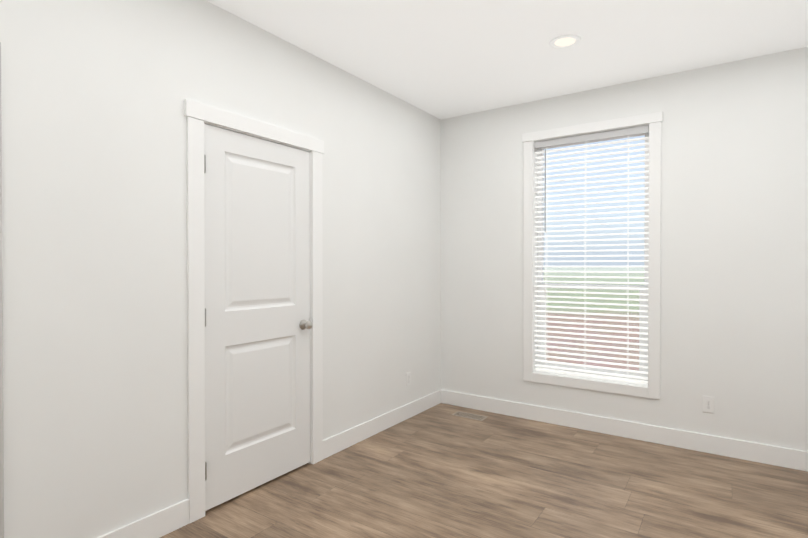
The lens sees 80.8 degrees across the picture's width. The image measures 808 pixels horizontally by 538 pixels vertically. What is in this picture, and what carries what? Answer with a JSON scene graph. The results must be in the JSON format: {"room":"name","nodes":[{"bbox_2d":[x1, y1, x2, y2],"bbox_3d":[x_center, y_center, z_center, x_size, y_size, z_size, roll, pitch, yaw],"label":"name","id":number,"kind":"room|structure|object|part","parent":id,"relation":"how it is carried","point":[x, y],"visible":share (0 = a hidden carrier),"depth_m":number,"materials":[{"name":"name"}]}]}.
{"room":"empty room","nodes":[
{"label":"empty room","id":0,"kind":"room"},
{"bbox_2d":[0,0,440,537],"bbox_3d":[-0.687,-0.062,3.107,0.120,2.690,3.500,0,1,34],"label":"wall","id":1,"kind":"structure","parent":0,"point":[95,94],"depth_m":2.21,"materials":[{"name":"paint"}]},
{"bbox_2d":[0,42,3,537],"bbox_3d":[-1.560,0.223,1.705,0.020,2.140,0.188,0,1,34],"label":"door frame","id":2,"kind":"structure","parent":1,"relation":"attached to","point":[1,425],"depth_m":1.77,"materials":[{"name":"grey wood"}]},
{"bbox_2d":[98,499,188,537],"bbox_3d":[-1.300,1.228,2.099,0.013,0.125,0.742,0,1,34],"label":"baseboard","id":3,"kind":"structure","parent":1,"relation":"attached to","point":[165,521],"depth_m":2.27,"materials":[{"name":"white paint"}]},
{"bbox_2d":[184,99,323,523],"bbox_3d":[-0.869,0.215,2.824,0.140,2.140,0.980,0,1,34],"label":"door frame","id":4,"kind":"structure","parent":1,"relation":"attached to","point":[195,313],"depth_m":2.46,"materials":[{"name":"white paint"}]},
{"bbox_2d":[204,124,312,510],"bbox_3d":[-0.819,0.254,2.786,0.104,2.030,0.769,0,1,34],"label":"door","id":5,"kind":"structure","parent":1,"relation":"in","point":[259,325],"depth_m":2.75,"materials":[{"name":"white paint"}]},
{"bbox_3d":[-1.052,0.256,2.487,0.045,1.702,0.014,0,1,34],"label":"door hinges","id":6,"kind":"part","parent":5,"relation":"part of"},
{"bbox_3d":[-0.622,0.358,3.045,0.070,0.065,0.065,0,1,34],"label":"knob","id":7,"kind":"part","parent":5,"relation":"part of","materials":[{"name":"grey metal"}]},
{"bbox_2d":[323,389,440,458],"bbox_3d":[-0.099,1.215,3.860,0.013,0.125,1.610,0,1,34],"label":"baseboard","id":8,"kind":"structure","parent":1,"relation":"attached to","point":[339,442],"depth_m":3.69,"materials":[{"name":"white paint"}]},
{"bbox_2d":[160,403,807,537],"bbox_3d":[-0.003,1.351,1.973,4.540,0.120,4.920,0,1,34],"label":"floor","id":9,"kind":"structure","parent":0,"point":[440,470],"depth_m":2.75,"materials":[{"name":"brown wood"}]},
{"bbox_2d":[452,411,487,420],"bbox_3d":[0.570,1.273,4.120,0.290,0.004,0.132,0,1,34],"label":"floor vent","id":10,"kind":"object","parent":9,"relation":"in","point":[470,416],"visible":1,"depth_m":4.12,"materials":[{"name":"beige metal"}]},
{"bbox_2d":[206,0,807,119],"bbox_3d":[-0.003,-1.458,1.952,4.540,0.120,4.920,0,1,34],"label":"ceiling","id":11,"kind":"structure","parent":0,"point":[442,59],"depth_m":2.91,"materials":[{"name":"white paint"}]},
{"bbox_2d":[549,34,580,48],"bbox_3d":[0.995,-1.402,2.937,0.184,0.008,0.184,0,1,34],"label":"recessed light","id":12,"kind":"object","parent":11,"relation":"in","point":[576,37],"depth_m":2.93,"materials":[{"name":"white plastic"}]},
{"bbox_3d":[0.995,-1.404,2.936,0.126,0.001,0.126,0,1,34],"label":"recessed ceiling light lens","id":13,"kind":"part","parent":12,"relation":"part of","materials":[{"name":"white plastic"}]},
{"bbox_2d":[441,47,807,450],"bbox_3d":[1.341,-0.068,3.933,4.540,2.690,0.150,0,1,34],"label":"wall","id":14,"kind":"structure","parent":0,"point":[734,254],"depth_m":3.36,"materials":[{"name":"paint"}]},
{"bbox_2d":[522,111,662,399],"bbox_3d":[1.489,-0.097,3.820,1.055,2.099,0.171,0,1,34],"label":"window","id":15,"kind":"structure","parent":14,"relation":"in","point":[597,136],"depth_m":3.78,"materials":[{"name":"white"}]},
{"bbox_3d":[1.481,0.857,3.816,0.863,0.024,0.046,0,1,34],"label":"rail","id":16,"kind":"part","parent":15,"relation":"part of","materials":[{"name":"white"}]},
{"bbox_2d":[441,390,807,471],"bbox_3d":[1.714,1.217,3.590,3.287,0.125,0.013,0,1,34],"label":"baseboard","id":17,"kind":"structure","parent":14,"relation":"attached to","point":[763,453],"depth_m":3.54,"materials":[{"name":"white paint"}]},
{"bbox_2d":[703,396,714,412],"bbox_3d":[2.124,0.944,3.313,0.070,0.114,0.006,0,1,34],"label":"outlet","id":18,"kind":"object","parent":14,"relation":"attached to","point":[712,399],"visible":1,"depth_m":3.31,"materials":[{"name":"white plastic"}]},
{"label":"outside","id":19,"kind":"structure","parent":0,"visible":0},
{"bbox_2d":[544,267,643,370],"bbox_3d":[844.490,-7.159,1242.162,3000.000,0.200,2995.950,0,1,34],"label":"ground","id":20,"kind":"structure","parent":19,"point":[592,311],"depth_m":19.51,"materials":[{"name":"green plant"}]}
]}

